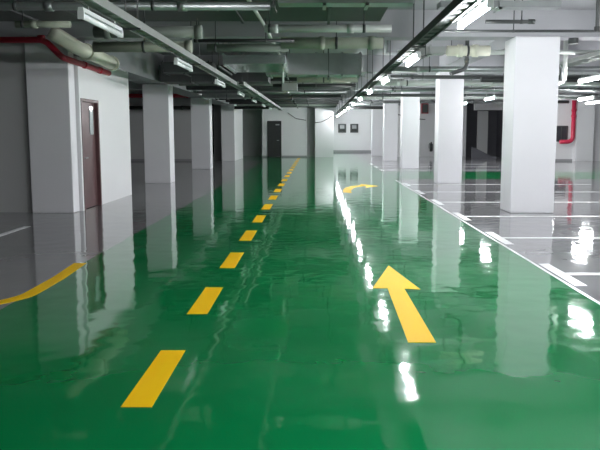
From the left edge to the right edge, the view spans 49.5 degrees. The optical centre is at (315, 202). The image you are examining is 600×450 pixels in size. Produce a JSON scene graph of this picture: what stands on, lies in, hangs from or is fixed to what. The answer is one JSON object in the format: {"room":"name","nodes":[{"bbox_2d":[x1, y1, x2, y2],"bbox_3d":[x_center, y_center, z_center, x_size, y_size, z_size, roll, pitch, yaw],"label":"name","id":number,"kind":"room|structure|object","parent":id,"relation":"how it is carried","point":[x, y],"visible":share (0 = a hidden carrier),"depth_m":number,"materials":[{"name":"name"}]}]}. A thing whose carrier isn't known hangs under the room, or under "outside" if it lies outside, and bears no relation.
{"room":"parking garage","nodes":[
{"label":"parking garage","id":0,"kind":"room"},
{"bbox_2d":[0,43,31,211],"bbox_3d":[-10.630,-1.667,12.101,10.740,3.700,0.180,0,6,0],"label":"wall","id":1,"kind":"structure","parent":0,"point":[15,173],"depth_m":12.05,"materials":[{"name":"grey paint"}]},
{"bbox_2d":[0,10,599,39],"bbox_3d":[2.500,-3.276,12.016,37.000,0.479,0.500,0,6,0],"label":"beam","id":2,"kind":"structure","parent":1,"relation":"attached to","point":[401,21],"depth_m":11.78,"materials":[{"name":"concrete"}]},
{"bbox_2d":[246,0,283,82],"bbox_3d":[-0.803,-2.681,11.551,0.086,0.516,7.747,0,6,1],"label":"conduit","id":3,"kind":"object","parent":2,"relation":"attached to","point":[256,12],"visible":0.34,"depth_m":9.80,"materials":[{"name":"metal"}]},
{"bbox_2d":[74,56,131,210],"bbox_3d":[-4.530,-1.458,13.884,0.180,2.900,3.280,0,6,0],"label":"wall","id":4,"kind":"structure","parent":0,"point":[112,91],"depth_m":13.91,"materials":[{"name":"white paint"}]},
{"bbox_2d":[80,98,101,209],"bbox_3d":[-4.514,-0.962,12.861,0.172,2.135,0.990,0,6,0],"label":"door","id":5,"kind":"structure","parent":4,"relation":"in","point":[90,129],"depth_m":12.99,"materials":[{"name":"red paint"}]},
{"bbox_2d":[73,40,229,104],"bbox_3d":[-4.775,-4.290,22.830,0.750,0.798,21.080,0,6,0],"label":"beam","id":6,"kind":"structure","parent":4,"relation":"attached to","point":[142,68],"depth_m":16.98,"materials":[{"name":"concrete"}]},
{"bbox_2d":[129,98,191,158],"bbox_3d":[-10.725,-4.020,33.763,10.550,3.700,0.200,0,6,0],"label":"wall","id":7,"kind":"structure","parent":0,"point":[182,144],"depth_m":33.69,"materials":[{"name":"grey paint"}]},
{"bbox_2d":[213,104,221,159],"bbox_3d":[-5.175,-4.128,34.758,0.550,3.700,0.200,0,6,0],"label":"wall niche","id":8,"kind":"object","parent":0,"point":[217,108],"visible":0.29,"depth_m":34.70,"materials":[{"name":"grey paint"}]},
{"bbox_2d":[221,104,242,160],"bbox_3d":[-4.540,-4.193,35.354,0.680,3.700,3.800,0,6,0],"label":"concrete pillar","id":9,"kind":"structure","parent":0,"point":[231,118],"depth_m":33.59,"materials":[{"name":"white paint"}]},
{"bbox_2d":[242,109,261,155],"bbox_3d":[-4.070,-4.841,41.319,1.660,3.700,0.200,0,6,0],"label":"wall","id":10,"kind":"structure","parent":0,"point":[252,118],"depth_m":41.26,"materials":[{"name":"white paint"}]},
{"bbox_2d":[262,107,306,156],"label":"wall","id":11,"kind":"structure","parent":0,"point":[293,131],"depth_m":39.06,"materials":[{"name":"white paint"}]},
{"bbox_2d":[267,121,281,156],"bbox_3d":[-2.500,-3.820,39.049,0.840,2.160,0.114,0,6,0],"label":"door","id":12,"kind":"structure","parent":11,"relation":"attached to","point":[273,127],"depth_m":39.06,"materials":[{"name":"black metal"}]},
{"bbox_2d":[0,152,599,449],"bbox_3d":[2.500,-0.569,20.056,37.000,0.200,60.000,0,6,0],"label":"floor","id":13,"kind":"structure","parent":0,"point":[298,348],"depth_m":5.40,"materials":[{"name":"green paint"}]},
{"bbox_2d":[0,263,85,303],"bbox_3d":[-2.739,0.808,6.437,0.426,0.002,2.088,1,6,10],"label":"edge line","id":14,"kind":"object","parent":13,"relation":"on","point":[72,268],"visible":1,"depth_m":6.42,"materials":[{"name":"yellow paint"}]},
{"bbox_2d":[24,36,79,212],"bbox_3d":[-4.890,-1.421,12.067,0.780,3.220,0.300,0,6,0],"label":"concrete pillar","id":15,"kind":"structure","parent":13,"relation":"on","point":[50,83],"depth_m":11.94,"materials":[{"name":"white paint"}]},
{"bbox_2d":[121,350,185,406],"bbox_3d":[-0.985,1.070,4.024,0.170,0.002,0.930,0,6,0],"label":"lane marking","id":16,"kind":"object","parent":13,"relation":"on","point":[147,390],"visible":1,"depth_m":3.94,"materials":[{"name":"yellow paint"}]},
{"bbox_2d":[142,84,174,182],"bbox_3d":[-4.660,-2.035,19.293,0.760,2.880,0.600,0,6,0],"label":"concrete pillar","id":17,"kind":"structure","parent":13,"relation":"on","point":[158,119],"depth_m":19.01,"materials":[{"name":"white paint"}]},
{"bbox_2d":[191,97,212,168],"bbox_3d":[-4.660,-2.824,26.550,0.760,2.880,0.600,0,6,0],"label":"concrete pillar","id":18,"kind":"structure","parent":13,"relation":"on","point":[201,108],"depth_m":26.27,"materials":[{"name":"white paint"}]},
{"bbox_2d":[187,287,222,313],"bbox_3d":[-0.985,0.872,5.843,0.170,0.002,0.930,0,6,0],"label":"lane marking","id":19,"kind":"object","parent":13,"relation":"on","point":[203,304],"visible":1,"depth_m":5.77,"materials":[{"name":"yellow paint"}]},
{"bbox_2d":[220,252,243,267],"bbox_3d":[-0.985,0.675,7.663,0.170,0.002,0.930,0,6,0],"label":"lane marking","id":20,"kind":"object","parent":13,"relation":"on","point":[233,258],"visible":1,"depth_m":7.62,"materials":[{"name":"yellow paint"}]},
{"bbox_2d":[239,230,256,240],"bbox_3d":[-0.985,0.477,9.482,0.170,0.002,0.930,0,6,0],"label":"lane marking","id":21,"kind":"object","parent":13,"relation":"on","point":[248,235],"visible":1,"depth_m":9.46,"materials":[{"name":"yellow paint"}]},
{"bbox_2d":[371,109,382,155],"bbox_3d":[3.870,-4.609,41.042,0.700,3.300,0.600,0,6,0],"label":"concrete pillar","id":22,"kind":"structure","parent":13,"relation":"on","point":[377,114],"depth_m":40.78,"materials":[{"name":"white paint"}]},
{"bbox_2d":[383,99,397,160],"bbox_3d":[3.870,-3.832,33.884,0.700,3.300,0.600,0,6,0],"label":"concrete pillar","id":23,"kind":"structure","parent":13,"relation":"on","point":[390,110],"depth_m":33.60,"materials":[{"name":"white paint"}]},
{"bbox_2d":[373,266,435,342],"bbox_3d":[0.772,0.856,5.997,0.455,0.002,2.700,0,6,0],"label":"arrow marking","id":24,"kind":"object","parent":13,"relation":"on","point":[414,327],"visible":1,"depth_m":5.61,"materials":[{"name":"yellow paint"}]},
{"bbox_2d":[400,92,419,168],"bbox_3d":[3.870,-3.025,26.830,0.700,3.220,0.600,0,6,0],"label":"concrete pillar","id":25,"kind":"structure","parent":13,"relation":"on","point":[410,106],"depth_m":26.56,"materials":[{"name":"white paint"}]},
{"bbox_2d":[434,72,463,183],"bbox_3d":[3.870,-2.172,18.976,0.700,3.220,0.600,0,6,0],"label":"concrete pillar","id":26,"kind":"structure","parent":13,"relation":"on","point":[449,94],"depth_m":18.70,"materials":[{"name":"white paint"}]},
{"bbox_2d":[477,111,487,153],"bbox_3d":[10.050,-4.142,39.282,0.600,2.750,0.200,0,6,0],"label":"pier","id":27,"kind":"object","parent":13,"relation":"on","point":[482,116],"visible":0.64,"depth_m":39.17,"materials":[{"name":"grey paint"}]},
{"bbox_2d":[396,180,599,304],"bbox_3d":[2.493,0.183,12.191,0.035,0.002,16.200,0,6,0],"label":"edge stripe","id":28,"kind":"object","parent":13,"relation":"on","point":[533,263],"visible":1,"depth_m":7.80,"materials":[{"name":"white paint"}]},
{"bbox_2d":[409,184,590,184],"bbox_3d":[5.282,-0.522,18.683,5.235,0.002,0.100,0,6,0],"label":"parking line","id":29,"kind":"object","parent":13,"relation":"on","point":[409,184],"visible":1,"depth_m":18.64,"materials":[{"name":"white paint"}]},
{"bbox_2d":[500,36,559,212],"bbox_3d":[4.015,-1.442,12.256,0.810,3.220,0.680,0,6,0],"label":"concrete pillar","id":30,"kind":"structure","parent":13,"relation":"on","point":[531,65],"depth_m":11.94,"materials":[{"name":"white paint"}]},
{"bbox_2d":[465,216,599,216],"bbox_3d":[5.282,0.245,11.614,5.235,0.002,0.100,0,6,0],"label":"parking line","id":31,"kind":"object","parent":13,"relation":"on","point":[465,216],"visible":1,"depth_m":11.58,"materials":[{"name":"white paint"}]},
{"bbox_2d":[539,264,586,285],"bbox_3d":[2.600,0.757,6.902,0.120,0.002,1.060,0,6,0],"label":"parking line","id":32,"kind":"object","parent":13,"relation":"on","point":[549,267],"visible":1,"depth_m":6.82,"materials":[{"name":"white paint"}]},
{"bbox_2d":[572,99,594,160],"bbox_3d":[13.750,-3.977,33.366,0.900,3.700,0.400,0,6,0],"label":"wall pier","id":33,"kind":"object","parent":13,"relation":"on","point":[585,113],"visible":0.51,"depth_m":33.21,"materials":[{"name":"white paint"}]},
{"bbox_2d":[559,100,576,143],"bbox_3d":[12.889,-4.107,33.201,0.778,2.204,0.256,0,6,0],"label":"pipe","id":34,"kind":"object","parent":33,"relation":"attached to","point":[573,116],"visible":1,"depth_m":33.14,"materials":[{"name":"red metal"}]},
{"bbox_2d":[307,107,314,156],"bbox_3d":[-0.305,-4.668,39.728,0.490,3.700,0.200,0,6,0],"label":"wall","id":35,"kind":"structure","parent":0,"point":[310,110],"depth_m":39.67,"materials":[{"name":"grey paint"}]},
{"bbox_2d":[315,107,333,156],"bbox_3d":[0.490,-5.089,43.605,1.100,3.700,9.800,0,6,0],"label":"wall","id":36,"kind":"structure","parent":0,"point":[323,130],"depth_m":38.77,"materials":[{"name":"white paint"}]},
{"bbox_2d":[333,102,371,149],"bbox_3d":[2.970,-5.629,48.576,3.860,3.700,0.200,0,6,0],"label":"wall","id":37,"kind":"structure","parent":0,"point":[361,140],"depth_m":48.50,"materials":[{"name":"white paint"}]},
{"bbox_2d":[370,40,507,99],"bbox_3d":[3.825,-5.297,30.255,0.550,0.397,36.100,0,6,0],"label":"beam","id":38,"kind":"structure","parent":37,"relation":"attached to","point":[444,60],"depth_m":16.46,"materials":[{"name":"concrete"}]},
{"bbox_2d":[134,0,595,101],"bbox_3d":[2.500,-4.447,19.635,37.000,0.200,60.000,0,6,0],"label":"ceiling","id":39,"kind":"structure","parent":0,"point":[429,4],"depth_m":16.26,"materials":[{"name":"concrete"}]},
{"bbox_2d":[14,10,70,27],"bbox_3d":[-3.775,-2.796,8.950,0.750,0.775,0.110,0,6,0],"label":"ceiling pipe","id":40,"kind":"object","parent":39,"relation":"hanging from","point":[31,23],"visible":1,"depth_m":8.95,"materials":[{"name":"grey metal"}]},
{"bbox_2d":[0,35,110,75],"bbox_3d":[-6.653,-3.051,12.461,4.695,1.025,2.370,0,6,0],"label":"pipe","id":41,"kind":"object","parent":39,"relation":"hanging from","point":[41,39],"visible":1,"depth_m":11.35,"materials":[{"name":"red metal"}]},
{"bbox_2d":[47,28,119,70],"bbox_3d":[-4.240,-2.859,12.155,0.480,0.564,2.444,1,6,7],"label":"pipe","id":42,"kind":"object","parent":39,"relation":"hanging from","point":[59,36],"visible":0.96,"depth_m":11.48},
{"bbox_2d":[0,0,269,10],"bbox_3d":[-3.525,-2.673,7.757,5.950,0.761,0.122,0,6,0],"label":"ceiling pipe","id":43,"kind":"object","parent":39,"relation":"hanging from","point":[45,5],"visible":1,"depth_m":7.75,"materials":[{"name":"metal"}]},
{"bbox_2d":[92,21,192,52],"bbox_3d":[-2.925,-2.959,10.944,1.650,0.880,0.220,0,6,0],"label":"ceiling pipe","id":44,"kind":"object","parent":39,"relation":"hanging from","point":[144,46],"visible":0.88,"depth_m":10.90,"materials":[{"name":"grey metal"}]},
{"bbox_2d":[93,10,202,38],"bbox_3d":[-2.500,-2.847,9.649,1.600,0.824,0.207,0,6,0],"label":"ceiling pipe","id":45,"kind":"object","parent":39,"relation":"hanging from","point":[196,31],"visible":0.54,"depth_m":9.61,"materials":[{"name":"grey metal"}]},
{"bbox_2d":[0,0,302,11],"bbox_3d":[-3.475,-2.884,8.539,9.050,0.510,1.260,0,6,0],"label":"air duct","id":46,"kind":"object","parent":39,"relation":"hanging from","point":[270,1],"visible":0.25,"depth_m":8.70,"materials":[{"name":"metal"}]},
{"bbox_2d":[129,106,213,109],"bbox_3d":[-9.600,-5.242,32.926,8.800,1.090,0.220,0,6,0],"label":"ceiling pipe","id":47,"kind":"object","parent":39,"relation":"hanging from","point":[130,107],"visible":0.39,"depth_m":32.90,"materials":[{"name":"black metal"}]},
{"bbox_2d":[74,0,274,107],"bbox_3d":[-2.130,-3.632,17.812,0.200,1.025,30.800,0,6,0],"label":"cable tray","id":48,"kind":"object","parent":39,"relation":"hanging from","point":[105,8],"visible":0.76,"depth_m":8.24,"materials":[{"name":"paint"}]},
{"bbox_2d":[77,7,122,37],"bbox_3d":[-2.150,-1.819,6.542,0.064,0.147,1.220,0,6,0],"label":"tube light","id":49,"kind":"object","parent":48,"relation":"attached to","point":[85,14],"visible":1,"depth_m":6.38,"materials":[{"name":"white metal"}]},
{"bbox_2d":[82,14,122,36],"bbox_3d":[-2.150,-1.777,6.546,0.054,0.054,1.180,0,6,0],"label":"diffuser","id":50,"kind":"object","parent":49,"relation":"attached to","point":[93,19],"depth_m":6.51,"materials":[{"name":"white plastic"}]},
{"bbox_2d":[174,56,192,71],"bbox_3d":[-2.150,-2.256,10.568,0.064,0.147,1.220,0,6,0],"label":"tube light","id":51,"kind":"object","parent":48,"relation":"attached to","point":[177,61],"visible":1,"depth_m":10.43,"materials":[{"name":"white plastic"}]},
{"bbox_2d":[161,61,216,76],"bbox_3d":[-3.250,-3.640,16.654,1.300,0.760,0.860,0,6,0],"label":"air duct","id":52,"kind":"object","parent":39,"relation":"hanging from","point":[167,68],"visible":0.67,"depth_m":16.33,"materials":[{"name":"metal"}]},
{"bbox_2d":[0,6,387,24],"bbox_3d":[-3.475,-3.060,9.928,9.050,0.460,1.560,0,6,0],"label":"air duct","id":53,"kind":"object","parent":39,"relation":"hanging from","point":[283,13],"visible":0.34,"depth_m":10.02,"materials":[{"name":"metal"}]},
{"bbox_2d":[159,58,270,86],"bbox_3d":[-2.775,-3.727,18.103,2.950,0.900,1.160,0,6,0],"label":"air duct","id":54,"kind":"object","parent":39,"relation":"hanging from","point":[253,77],"visible":0.47,"depth_m":17.64,"materials":[{"name":"metal"}]},
{"bbox_2d":[202,90,250,100],"bbox_3d":[-3.250,-4.257,23.628,1.700,1.040,0.860,0,6,0],"label":"air duct","id":55,"kind":"object","parent":39,"relation":"hanging from","point":[227,96],"visible":0.63,"depth_m":23.32,"materials":[{"name":"metal"}]},
{"bbox_2d":[194,18,293,42],"bbox_3d":[-1.150,-2.942,10.343,1.600,0.784,0.067,0,6,0],"label":"ceiling pipe","id":56,"kind":"object","parent":39,"relation":"hanging from","point":[265,40],"visible":0.84,"depth_m":10.35,"materials":[{"name":"black metal"}]},
{"bbox_2d":[207,21,287,51],"bbox_3d":[-1.225,-3.085,11.635,1.450,0.778,0.157,0,6,0],"label":"ceiling pipe","id":57,"kind":"object","parent":39,"relation":"hanging from","point":[215,47],"visible":0.86,"depth_m":11.61,"materials":[{"name":"grey metal"}]},
{"bbox_2d":[217,43,288,74],"bbox_3d":[-1.310,-3.310,14.175,1.380,0.880,2.060,0,6,0],"label":"air duct","id":58,"kind":"object","parent":39,"relation":"hanging from","point":[234,63],"visible":0.93,"depth_m":13.27,"materials":[{"name":"metal"}]},
{"bbox_2d":[237,52,282,110],"bbox_3d":[-1.790,-4.308,24.478,0.200,1.122,18.400,0,6,0],"label":"cable tray","id":59,"kind":"object","parent":39,"relation":"hanging from","point":[245,86],"visible":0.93,"depth_m":19.31,"materials":[{"name":"paint"}]},
{"bbox_2d":[179,81,351,85],"bbox_3d":[-1.550,-3.968,19.888,5.300,0.805,0.171,0,6,0],"label":"ceiling pipe","id":60,"kind":"object","parent":39,"relation":"hanging from","point":[272,82],"visible":0.26,"depth_m":19.87,"materials":[{"name":"grey metal"}]},
{"bbox_2d":[186,86,349,89],"bbox_3d":[-1.550,-4.071,21.084,5.300,0.860,0.220,0,6,0],"label":"ceiling pipe","id":61,"kind":"object","parent":39,"relation":"hanging from","point":[187,87],"visible":0.34,"depth_m":21.05,"materials":[{"name":"grey metal"}]},
{"bbox_2d":[197,90,346,93],"bbox_3d":[-1.550,-4.265,22.873,5.300,0.861,0.122,0,6,0],"label":"ceiling pipe","id":62,"kind":"object","parent":39,"relation":"hanging from","point":[304,91],"visible":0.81,"depth_m":22.86,"materials":[{"name":"metal"}]},
{"bbox_2d":[215,95,341,99],"bbox_3d":[-1.550,-4.717,27.149,5.300,0.885,0.171,0,6,0],"label":"ceiling pipe","id":63,"kind":"object","parent":39,"relation":"hanging from","point":[291,97],"visible":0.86,"depth_m":27.13,"materials":[{"name":"grey metal"}]},
{"bbox_2d":[226,100,339,102],"bbox_3d":[-1.550,-5.073,30.229,5.300,0.842,0.244,0,6,0],"label":"ceiling pipe","id":64,"kind":"object","parent":39,"relation":"hanging from","point":[293,101],"visible":0.48,"depth_m":30.17,"materials":[{"name":"grey metal"}]},
{"bbox_2d":[229,102,338,103],"bbox_3d":[-1.550,-5.188,31.424,5.300,0.873,0.146,0,6,0],"label":"ceiling pipe","id":65,"kind":"object","parent":39,"relation":"hanging from","point":[229,102],"visible":0.59,"depth_m":31.41,"materials":[{"name":"grey metal"}]},
{"bbox_2d":[237,104,336,106],"bbox_3d":[-1.550,-5.518,34.405,5.300,0.860,0.220,0,6,0],"label":"ceiling pipe","id":66,"kind":"object","parent":39,"relation":"hanging from","point":[296,105],"visible":0.48,"depth_m":34.36,"materials":[{"name":"grey metal"}]},
{"bbox_2d":[282,50,297,90],"bbox_3d":[-0.710,-3.565,17.538,0.420,1.100,0.260,0,6,0],"label":"junction box","id":67,"kind":"object","parent":39,"relation":"hanging from","point":[289,86],"visible":0.97,"depth_m":17.46,"materials":[{"name":"metal"}]},
{"bbox_2d":[257,90,344,94],"bbox_3d":[-1.550,-4.457,24.462,5.300,0.822,0.244,0,6,0],"label":"ceiling pipe","id":68,"kind":"object","parent":39,"relation":"hanging from","point":[257,90],"visible":0.36,"depth_m":24.42,"materials":[{"name":"grey metal"}]},
{"bbox_2d":[264,95,340,96],"bbox_3d":[-1.400,-5.020,29.128,5.000,0.710,1.160,0,6,0],"label":"air duct","id":69,"kind":"object","parent":39,"relation":"hanging from","point":[264,95],"visible":0.12,"depth_m":28.66,"materials":[{"name":"metal"}]},
{"bbox_2d":[266,49,361,79],"bbox_3d":[-0.050,-3.481,15.842,2.300,0.900,0.910,0,6,0],"label":"air duct","id":70,"kind":"object","parent":39,"relation":"hanging from","point":[316,64],"visible":0.84,"depth_m":15.49,"materials":[{"name":"metal"}]},
{"bbox_2d":[273,84,355,87],"bbox_3d":[-0.050,-3.678,18.008,2.300,0.976,0.112,0,6,0],"label":"ceiling pipe","id":71,"kind":"object","parent":39,"relation":"hanging from","point":[274,85],"visible":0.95,"depth_m":18.01,"materials":[{"name":"black metal"}]},
{"bbox_2d":[297,50,357,82],"bbox_3d":[0.300,-3.610,17.110,1.600,0.918,0.195,0,6,0],"label":"ceiling pipe","id":72,"kind":"object","parent":39,"relation":"hanging from","point":[299,79],"visible":0.6,"depth_m":17.08,"materials":[{"name":"grey metal"}]},
{"bbox_2d":[264,10,391,32],"bbox_3d":[0.175,-2.853,9.447,1.850,0.767,0.134,0,6,0],"label":"ceiling pipe","id":73,"kind":"object","parent":39,"relation":"hanging from","point":[270,28],"visible":0.94,"depth_m":9.43,"materials":[{"name":"metal"}]},
{"bbox_2d":[281,21,382,49],"bbox_3d":[0.275,-3.023,11.139,1.750,0.796,0.232,0,6,0],"label":"ceiling pipe","id":74,"kind":"object","parent":39,"relation":"hanging from","point":[321,42],"visible":0.93,"depth_m":11.09,"materials":[{"name":"grey metal"}]},
{"bbox_2d":[271,0,413,13],"bbox_3d":[0.315,-2.667,7.702,1.670,0.760,0.410,0,6,0],"label":"air duct","id":75,"kind":"object","parent":39,"relation":"hanging from","point":[281,3],"visible":1,"depth_m":7.63,"materials":[{"name":"metal"}]},
{"bbox_2d":[128,77,598,89],"bbox_3d":[2.500,-4.848,26.481,37.000,0.479,0.500,0,6,0],"label":"beam","id":76,"kind":"structure","parent":39,"relation":"attached to","point":[132,85],"depth_m":26.24,"materials":[{"name":"concrete"}]},
{"bbox_2d":[163,55,599,73],"bbox_3d":[2.500,-4.032,18.976,37.000,0.479,0.500,0,6,0],"label":"beam","id":77,"kind":"structure","parent":39,"relation":"attached to","point":[492,60],"depth_m":18.73,"materials":[{"name":"concrete"}]},
{"bbox_2d":[334,0,480,115],"bbox_3d":[1.387,-3.981,21.194,0.195,1.062,51.000,0,6,0],"label":"cable tray","id":78,"kind":"object","parent":39,"relation":"hanging from","point":[455,9],"visible":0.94,"depth_m":8.76,"materials":[{"name":"metal"}]},
{"bbox_2d":[457,0,493,29],"bbox_3d":[1.520,-1.837,6.339,0.104,0.107,1.220,0,6,0],"label":"tube light","id":79,"kind":"object","parent":78,"relation":"attached to","point":[483,6],"visible":0.99,"depth_m":6.22,"materials":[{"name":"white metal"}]},
{"bbox_2d":[417,44,445,58],"bbox_3d":[2.200,-3.205,12.653,0.600,0.760,0.510,0,6,0],"label":"air duct","id":80,"kind":"object","parent":39,"relation":"hanging from","point":[430,50],"visible":0.58,"depth_m":12.51,"materials":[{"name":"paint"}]},
{"bbox_2d":[449,40,468,75],"bbox_3d":[3.241,-3.328,14.632,0.514,0.943,0.109,-3,7,-28],"label":"drain pipe","id":81,"kind":"object","parent":39,"relation":"hanging from","point":[466,60],"visible":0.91,"depth_m":14.67,"materials":[{"name":"grey metal"}]},
{"bbox_2d":[356,100,568,103],"bbox_3d":[6.875,-5.127,30.827,10.250,0.865,0.171,0,6,0],"label":"ceiling pipe","id":82,"kind":"object","parent":39,"relation":"hanging from","point":[357,101],"visible":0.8,"depth_m":30.81,"materials":[{"name":"grey metal"}]},
{"bbox_2d":[446,40,490,56],"bbox_3d":[2.965,-3.207,12.628,0.830,0.752,0.244,0,6,0],"label":"pipe","id":83,"kind":"object","parent":39,"relation":"hanging from","point":[475,50],"visible":0.92,"depth_m":12.57,"materials":[{"name":"grey metal"}]},
{"bbox_2d":[359,97,589,99],"bbox_3d":[6.875,-4.879,28.238,10.250,0.798,0.195,0,6,0],"label":"ceiling pipe","id":84,"kind":"object","parent":39,"relation":"hanging from","point":[375,98],"visible":0.32,"depth_m":28.20,"materials":[{"name":"metal"}]},
{"bbox_2d":[364,74,596,77],"bbox_3d":[11.350,-4.527,22.784,19.300,0.319,0.280,0,6,0],"label":"beam","id":85,"kind":"structure","parent":39,"relation":"attached to","point":[365,75],"depth_m":22.65,"materials":[{"name":"concrete"}]},
{"bbox_2d":[363,80,599,96],"bbox_3d":[6.875,-4.528,25.259,10.250,0.853,0.146,0,6,0],"label":"ceiling pipe","id":86,"kind":"object","parent":39,"relation":"hanging from","point":[381,94],"visible":0.62,"depth_m":25.24,"materials":[{"name":"grey metal"}]},
{"bbox_2d":[367,87,599,91],"bbox_3d":[6.875,-4.429,23.861,10.250,0.748,0.195,0,6,0],"label":"ceiling pipe","id":87,"kind":"object","parent":39,"relation":"hanging from","point":[374,87],"visible":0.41,"depth_m":23.86,"materials":[{"name":"metal"}]},
{"bbox_2d":[374,80,599,85],"bbox_3d":[6.875,-4.083,20.680,10.250,0.748,0.195,0,6,0],"label":"ceiling pipe","id":88,"kind":"object","parent":39,"relation":"hanging from","point":[397,82],"visible":0.56,"depth_m":20.64,"materials":[{"name":"metal"}]},
{"bbox_2d":[374,74,599,90],"bbox_3d":[6.875,-4.203,22.075,10.250,0.811,0.122,0,6,0],"label":"ceiling pipe","id":89,"kind":"object","parent":39,"relation":"hanging from","point":[391,88],"visible":0.49,"depth_m":22.07,"materials":[{"name":"grey metal"}]},
{"bbox_2d":[383,59,599,78],"bbox_3d":[6.875,-3.732,17.600,10.250,0.781,0.122,0,6,0],"label":"ceiling pipe","id":90,"kind":"object","parent":39,"relation":"hanging from","point":[392,76],"visible":0.7,"depth_m":17.59,"materials":[{"name":"grey metal"}]},
{"bbox_2d":[386,40,599,53],"bbox_3d":[11.350,-3.738,15.527,19.300,0.319,0.280,0,6,0],"label":"beam","id":91,"kind":"structure","parent":39,"relation":"attached to","point":[396,45],"depth_m":15.38,"materials":[{"name":"concrete"}]},
{"bbox_2d":[392,56,599,71],"bbox_3d":[6.875,-3.672,16.601,10.250,0.685,0.171,0,6,0],"label":"ceiling pipe","id":92,"kind":"object","parent":39,"relation":"hanging from","point":[429,68],"visible":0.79,"depth_m":16.57,"materials":[{"name":"metal"}]},
{"bbox_2d":[397,40,597,54],"bbox_3d":[6.875,-3.442,13.910,10.250,0.561,0.122,0,6,0],"label":"ceiling pipe","id":93,"kind":"object","parent":39,"relation":"hanging from","point":[493,52],"visible":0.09,"depth_m":13.89,"materials":[{"name":"metal"}]},
{"bbox_2d":[485,0,534,23],"bbox_3d":[2.975,-3.012,9.933,0.750,0.557,0.073,0,6,0],"label":"ceiling pipe","id":94,"kind":"object","parent":39,"relation":"hanging from","point":[521,21],"visible":0.97,"depth_m":9.94,"materials":[{"name":"grey metal"}]},
{"bbox_2d":[431,50,599,99],"bbox_3d":[5.800,-4.149,21.075,0.420,0.702,21.200,0,6,0],"label":"cable tray","id":95,"kind":"object","parent":39,"relation":"hanging from","point":[593,56],"visible":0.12,"depth_m":14.16,"materials":[{"name":"paint"}]},
{"bbox_2d":[442,0,593,32],"bbox_3d":[4.150,-3.021,10.334,4.900,0.625,0.049,0,6,0],"label":"conduit","id":96,"kind":"object","parent":39,"relation":"hanging from","point":[513,30],"visible":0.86,"depth_m":10.34,"materials":[{"name":"grey metal"}]},
{"bbox_2d":[480,77,599,82],"bbox_3d":[6.900,-3.588,16.911,5.200,0.918,0.157,0,6,0],"label":"ceiling pipe","id":97,"kind":"object","parent":39,"relation":"hanging from","point":[482,79],"visible":0.38,"depth_m":16.89,"materials":[{"name":"metal"}]},
{"bbox_2d":[558,40,567,85],"bbox_3d":[5.366,-3.144,14.344,0.368,1.246,0.100,0,6,0],"label":"drain pipe","id":98,"kind":"object","parent":39,"relation":"hanging from","point":[565,44],"visible":0.52,"depth_m":14.32,"materials":[{"name":"metal"}]},
{"bbox_2d":[594,0,599,31],"bbox_3d":[3.380,-2.554,7.770,0.063,1.000,0.063,0,6,0],"label":"pipe","id":99,"kind":"object","parent":39,"relation":"hanging from","point":[597,27],"visible":1,"depth_m":7.79,"materials":[{"name":"grey metal"}]},
{"bbox_3d":[11.350,-2.950,8.270,19.300,0.319,0.280,0,6,0],"label":"trim","id":100,"kind":"structure","parent":39,"relation":"attached to","visible":0},
{"bbox_2d":[437,0,561,12],"bbox_3d":[2.410,-2.603,8.594,1.580,0.140,0.310,0,6,0],"label":"air duct","id":101,"kind":"object","parent":100,"relation":"hanging from","point":[499,5],"visible":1,"depth_m":8.47,"materials":[{"name":"metal"}]},
{"bbox_2d":[397,99,466,156],"bbox_3d":[7.000,-5.122,43.904,4.200,3.700,9.200,0,6,0],"label":"wall","id":102,"kind":"structure","parent":0,"point":[427,126],"depth_m":39.36,"materials":[{"name":"white paint"}]},
{"bbox_2d":[466,99,496,155],"bbox_3d":[10.300,-4.851,41.418,2.400,3.700,0.200,0,6,0],"label":"wall","id":103,"kind":"structure","parent":0,"point":[471,122],"depth_m":41.34,"materials":[{"name":"concrete"}]},
{"bbox_2d":[471,147,497,157],"bbox_3d":[9.900,-2.932,38.006,1.600,0.620,0.200,0,6,0],"label":"wall","id":104,"kind":"structure","parent":0,"point":[475,153],"depth_m":37.93,"materials":[{"name":"paint"}]},
{"bbox_2d":[496,110,502,155],"bbox_3d":[11.600,-4.430,37.541,0.200,3.700,7.600,0,6,0],"label":"wall","id":105,"kind":"structure","parent":0,"point":[499,112],"depth_m":40.73,"materials":[{"name":"paint"}]},
{"bbox_2d":[474,99,502,109],"bbox_3d":[10.300,-5.792,37.343,2.400,0.950,0.300,0,6,0],"label":"beam","id":106,"kind":"structure","parent":105,"relation":"attached to","point":[477,106],"depth_m":37.22,"materials":[{"name":"grey paint"}]},
{"bbox_2d":[555,98,599,160],"bbox_3d":[16.250,-4.009,33.664,9.500,3.700,0.200,0,6,0],"label":"wall","id":107,"kind":"structure","parent":0,"point":[563,151],"depth_m":33.59,"materials":[{"name":"white paint"}]},
{"bbox_2d":[129,90,599,97],"bbox_3d":[2.500,-5.577,33.192,37.000,0.479,0.500,0,6,0],"label":"beam","id":108,"kind":"structure","parent":107,"relation":"attached to","point":[350,93],"depth_m":32.95,"materials":[{"name":"concrete"}]},
{"bbox_2d":[556,126,567,141],"bbox_3d":[12.675,-3.558,33.582,0.650,0.820,0.040,0,6,0],"label":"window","id":109,"kind":"structure","parent":107,"relation":"in","point":[562,131],"depth_m":33.58,"materials":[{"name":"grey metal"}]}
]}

